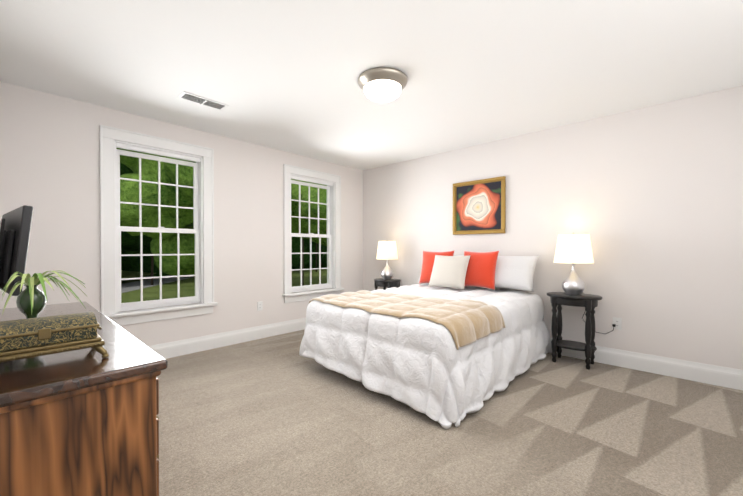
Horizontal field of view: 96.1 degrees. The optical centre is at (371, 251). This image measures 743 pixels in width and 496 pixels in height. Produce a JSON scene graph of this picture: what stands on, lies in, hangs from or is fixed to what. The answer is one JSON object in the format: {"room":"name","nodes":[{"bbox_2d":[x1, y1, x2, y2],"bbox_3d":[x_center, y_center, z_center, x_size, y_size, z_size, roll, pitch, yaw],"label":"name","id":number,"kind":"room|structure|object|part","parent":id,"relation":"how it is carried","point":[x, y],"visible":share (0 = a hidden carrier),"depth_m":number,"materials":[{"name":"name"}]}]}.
{"room":"bedroom","nodes":[
{"label":"bedroom","id":0,"kind":"room"},
{"bbox_2d":[0,82,362,345],"bbox_3d":[-1.586,-0.117,4.147,0.160,2.440,4.390,0,1,43],"label":"wall","id":1,"kind":"structure","parent":0,"point":[50,159],"depth_m":3.35,"materials":[{"name":"white paint"}]},
{"bbox_2d":[100,125,213,313],"bbox_3d":[-2.192,-0.286,3.473,0.190,1.737,1.004,0,1,43],"label":"window","id":2,"kind":"structure","parent":1,"relation":"in","point":[109,136],"depth_m":3.39,"materials":[{"name":"white wood"}]},
{"bbox_3d":[-2.208,-0.221,3.489,0.037,1.446,0.672,0,1,43],"label":"window glass","id":3,"kind":"part","parent":2,"relation":"part of","materials":[{"name":"clear glass"}]},
{"bbox_3d":[-2.204,-0.221,3.485,0.082,1.536,0.756,0,1,43],"label":"window sash","id":4,"kind":"part","parent":2,"relation":"part of","materials":[{"name":"white wood"}]},
{"bbox_2d":[104,302,217,325],"bbox_3d":[-2.135,0.640,3.427,0.125,0.125,1.050,0,1,43],"label":"window sill","id":5,"kind":"structure","parent":1,"relation":"attached to","point":[139,316],"depth_m":3.38,"materials":[{"name":"white"}]},
{"bbox_2d":[148,318,305,358],"bbox_3d":[-1.522,1.023,4.095,0.016,0.160,4.070,0,1,43],"label":"baseboard","id":6,"kind":"structure","parent":1,"relation":"attached to","point":[185,347],"depth_m":3.89,"materials":[{"name":"white wood"}]},
{"bbox_2d":[257,301,262,310],"bbox_3d":[-1.408,0.692,4.219,0.010,0.114,0.070,0,1,43],"label":"electrical outlet","id":7,"kind":"object","parent":1,"relation":"attached to","point":[259,306],"visible":1,"depth_m":4.21,"materials":[{"name":"white plastic"}]},
{"bbox_2d":[283,164,340,293],"bbox_3d":[-0.883,-0.296,4.878,0.190,1.737,1.004,0,1,43],"label":"window","id":8,"kind":"structure","parent":1,"relation":"in","point":[288,170],"depth_m":4.90,"materials":[{"name":"white wood"}]},
{"bbox_3d":[-0.899,-0.231,4.894,0.037,1.446,0.672,0,1,43],"label":"window glass","id":9,"kind":"part","parent":8,"relation":"part of","materials":[{"name":"clear glass"}]},
{"bbox_3d":[-0.895,-0.230,4.889,0.082,1.536,0.756,0,1,43],"label":"window sash","id":10,"kind":"part","parent":8,"relation":"part of","materials":[{"name":"white wood"}]},
{"bbox_2d":[282,288,343,302],"bbox_3d":[-0.826,0.630,4.832,0.125,0.125,1.050,0,1,43],"label":"window sill","id":11,"kind":"structure","parent":1,"relation":"attached to","point":[300,296],"depth_m":4.72,"materials":[{"name":"white"}]},
{"bbox_2d":[0,0,742,169],"bbox_3d":[0.163,-1.376,2.509,4.940,0.100,4.390,0,1,43],"label":"ceiling","id":12,"kind":"structure","parent":0,"point":[283,75],"depth_m":2.35,"materials":[{"name":"white paint"}]},
{"bbox_2d":[177,91,228,110],"bbox_3d":[-1.484,-1.321,2.957,0.150,0.017,0.380,0,1,43],"label":"ceiling vent","id":13,"kind":"object","parent":12,"relation":"in","point":[184,95],"visible":1,"depth_m":2.93,"materials":[{"name":"white metal"}]},
{"bbox_2d":[358,67,406,101],"bbox_3d":[0.086,-1.252,2.588,0.384,0.149,0.384,0,1,43],"label":"ceiling light","id":14,"kind":"object","parent":12,"relation":"attached to","point":[383,84],"visible":1,"depth_m":2.48,"materials":[{"name":"white glass"}]},
{"bbox_2d":[156,329,742,495],"bbox_3d":[0.163,1.164,2.527,4.940,0.100,4.390,0,1,43],"label":"floor","id":15,"kind":"structure","parent":0,"point":[277,415],"depth_m":2.04,"materials":[{"name":"carpet"}]},
{"bbox_2d":[0,302,167,495],"bbox_3d":[-1.496,0.741,1.605,1.841,0.760,0.456,0,1,43],"label":"dresser","id":16,"kind":"object","parent":15,"relation":"on","point":[82,422],"visible":0.92,"depth_m":1.01,"materials":[{"name":"brown wood"}]},
{"bbox_2d":[2,270,86,318],"bbox_3d":[-1.377,0.222,1.426,0.323,0.277,0.269,0,1,43],"label":"potted plant","id":17,"kind":"object","parent":16,"relation":"on","point":[31,300],"visible":0.98,"depth_m":1.39,"materials":[{"name":"green plant"}]},
{"bbox_3d":[-1.447,0.252,1.423,0.091,0.217,0.091,0,1,43],"label":"pot","id":18,"kind":"part","parent":17,"relation":"part of","materials":[{"name":"green ceramic"}]},
{"bbox_2d":[0,312,108,362],"bbox_3d":[-1.090,0.291,1.105,0.241,0.143,0.321,0,1,43],"label":"decorative box","id":19,"kind":"object","parent":16,"relation":"on","point":[30,337],"visible":1,"depth_m":1.06,"materials":[{"name":"brown metal"}]},
{"bbox_2d":[374,278,400,289],"bbox_3d":[0.232,0.757,4.960,0.440,0.680,0.340,0,1,43],"label":"nightstand","id":20,"kind":"object","parent":15,"relation":"on","point":[382,282],"visible":0.35,"depth_m":4.83,"materials":[{"name":"black paint"}]},
{"bbox_2d":[376,240,397,279],"bbox_3d":[0.232,0.124,4.956,0.323,0.585,0.323,0,1,43],"label":"lamp","id":21,"kind":"object","parent":20,"relation":"on","point":[387,250],"visible":1,"depth_m":4.85,"materials":[{"name":"white fabric"}]},
{"bbox_3d":[0.232,-0.016,4.955,0.323,0.266,0.323,0,1,43],"label":"lamp shade","id":22,"kind":"part","parent":21,"relation":"part of","materials":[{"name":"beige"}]},
{"bbox_2d":[299,250,549,428],"bbox_3d":[0.597,0.551,3.402,1.765,1.114,2.203,0,1,43],"label":"bed","id":23,"kind":"object","parent":15,"relation":"on","point":[445,345],"visible":1,"depth_m":2.67,"materials":[{"name":"white fabric"}]},
{"bbox_2d":[308,290,505,349],"bbox_3d":[0.215,0.679,3.038,1.703,0.502,0.893,0,1,43],"label":"throw","id":24,"kind":"object","parent":23,"relation":"on","point":[449,323],"depth_m":2.62,"materials":[{"name":"beige fabric"}]},
{"bbox_2d":[428,255,470,289],"bbox_3d":[0.920,0.239,3.979,0.476,0.384,0.232,0,1,43],"label":"pillow","id":25,"kind":"object","parent":23,"relation":"on","point":[454,272],"depth_m":3.91,"materials":[{"name":"beige fabric"}]},
{"bbox_2d":[547,292,601,369],"bbox_3d":[1.999,0.769,3.314,0.480,0.680,0.340,0,1,43],"label":"nightstand","id":26,"kind":"object","parent":15,"relation":"on","point":[589,302],"visible":0.98,"depth_m":3.26,"materials":[{"name":"black paint"}]},
{"bbox_2d":[554,232,615,333],"bbox_3d":[2.063,0.315,3.269,0.490,1.003,0.366,0,1,43],"label":"lamp","id":27,"kind":"object","parent":26,"relation":"on","point":[573,248],"visible":1,"depth_m":3.22,"materials":[{"name":"white fabric"}]},
{"bbox_3d":[1.999,-0.027,3.308,0.340,0.280,0.340,0,1,43],"label":"lamp shade","id":28,"kind":"part","parent":27,"relation":"part of","materials":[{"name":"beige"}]},
{"bbox_2d":[363,86,742,369],"bbox_3d":[1.663,-0.116,4.011,4.780,2.440,0.160,0,1,43],"label":"wall","id":29,"kind":"structure","parent":0,"point":[649,199],"depth_m":3.21,"materials":[{"name":"white paint"}]},
{"bbox_2d":[453,176,505,234],"bbox_3d":[1.330,-0.552,4.185,0.690,0.675,0.030,0,1,43],"label":"picture frame","id":30,"kind":"object","parent":29,"relation":"attached to","point":[479,206],"visible":1,"depth_m":4.16,"materials":[{"name":"multicoloured paper"}]},
{"bbox_2d":[613,317,621,329],"bbox_3d":[2.377,0.699,3.235,0.070,0.114,0.010,0,1,43],"label":"electrical outlet","id":31,"kind":"object","parent":29,"relation":"attached to","point":[617,322],"visible":0.98,"depth_m":3.23,"materials":[{"name":"white plastic"}]},
{"bbox_2d":[546,338,742,389],"bbox_3d":[1.416,1.023,4.128,4.270,0.160,0.016,0,1,43],"label":"baseboard","id":32,"kind":"structure","parent":29,"relation":"attached to","point":[727,377],"depth_m":2.98,"materials":[{"name":"white wood"}]},
{"bbox_3d":[-1.220,-0.094,0.916,4.780,2.440,0.160,0,1,43],"label":"wall","id":33,"kind":"structure","parent":0,"visible":0},
{"bbox_2d":[0,205,32,295],"bbox_3d":[-1.981,-0.006,1.805,0.740,0.435,0.122,0,1,37],"label":"wall-mounted tv","id":34,"kind":"object","parent":33,"relation":"attached to","point":[15,227],"visible":0.92,"depth_m":1.64,"materials":[{"name":"black plastic"}]},
{"label":"outside","id":35,"kind":"structure","parent":0,"visible":0},
{"bbox_2d":[121,269,326,302],"bbox_3d":[-54.062,1.638,77.766,214.703,4.893,280.000,0,1,43],"label":"lawn","id":36,"kind":"structure","parent":35,"point":[132,289],"depth_m":41.24,"materials":[{"name":"green plant"}]},
{"bbox_2d":[120,162,127,174],"bbox_3d":[-31.430,-7.599,36.181,19.898,23.556,18.280,0,1,43],"label":"tree","id":37,"kind":"object","parent":36,"relation":"on","point":[123,167],"depth_m":33.63,"materials":[{"name":"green plant"}]},
{"bbox_2d":[116,148,195,275],"bbox_3d":[-10.800,-2.485,20.572,8.423,13.551,9.177,0,1,43],"label":"tree","id":38,"kind":"object","parent":36,"relation":"on","point":[150,216],"depth_m":18.20,"materials":[{"name":"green plant"}]},
{"bbox_2d":[121,168,192,284],"bbox_3d":[-27.695,-5.201,40.249,21.621,18.704,18.575,0,1,43],"label":"tree","id":39,"kind":"object","parent":36,"relation":"on","point":[129,245],"depth_m":40.59,"materials":[{"name":"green plant"}]},
{"bbox_2d":[121,237,326,277],"bbox_3d":[-22.653,-4.294,70.333,26.384,25.132,167.848,0,1,43],"label":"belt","id":40,"kind":"object","parent":36,"relation":"on","point":[129,265],"depth_m":65.06,"materials":[{"name":"black"}]},
{"bbox_2d":[291,179,318,285],"bbox_3d":[-7.058,-3.236,31.784,8.566,14.894,11.918,0,1,43],"label":"tree","id":41,"kind":"object","parent":36,"relation":"on","point":[294,204],"depth_m":28.93,"materials":[{"name":"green plant"}]},
{"bbox_2d":[294,184,326,246],"bbox_3d":[-2.139,-0.850,21.636,6.591,10.267,6.529,0,1,43],"label":"tree","id":42,"kind":"object","parent":36,"relation":"on","point":[314,214],"visible":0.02,"depth_m":19.15,"materials":[{"name":"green plant"}]}
]}

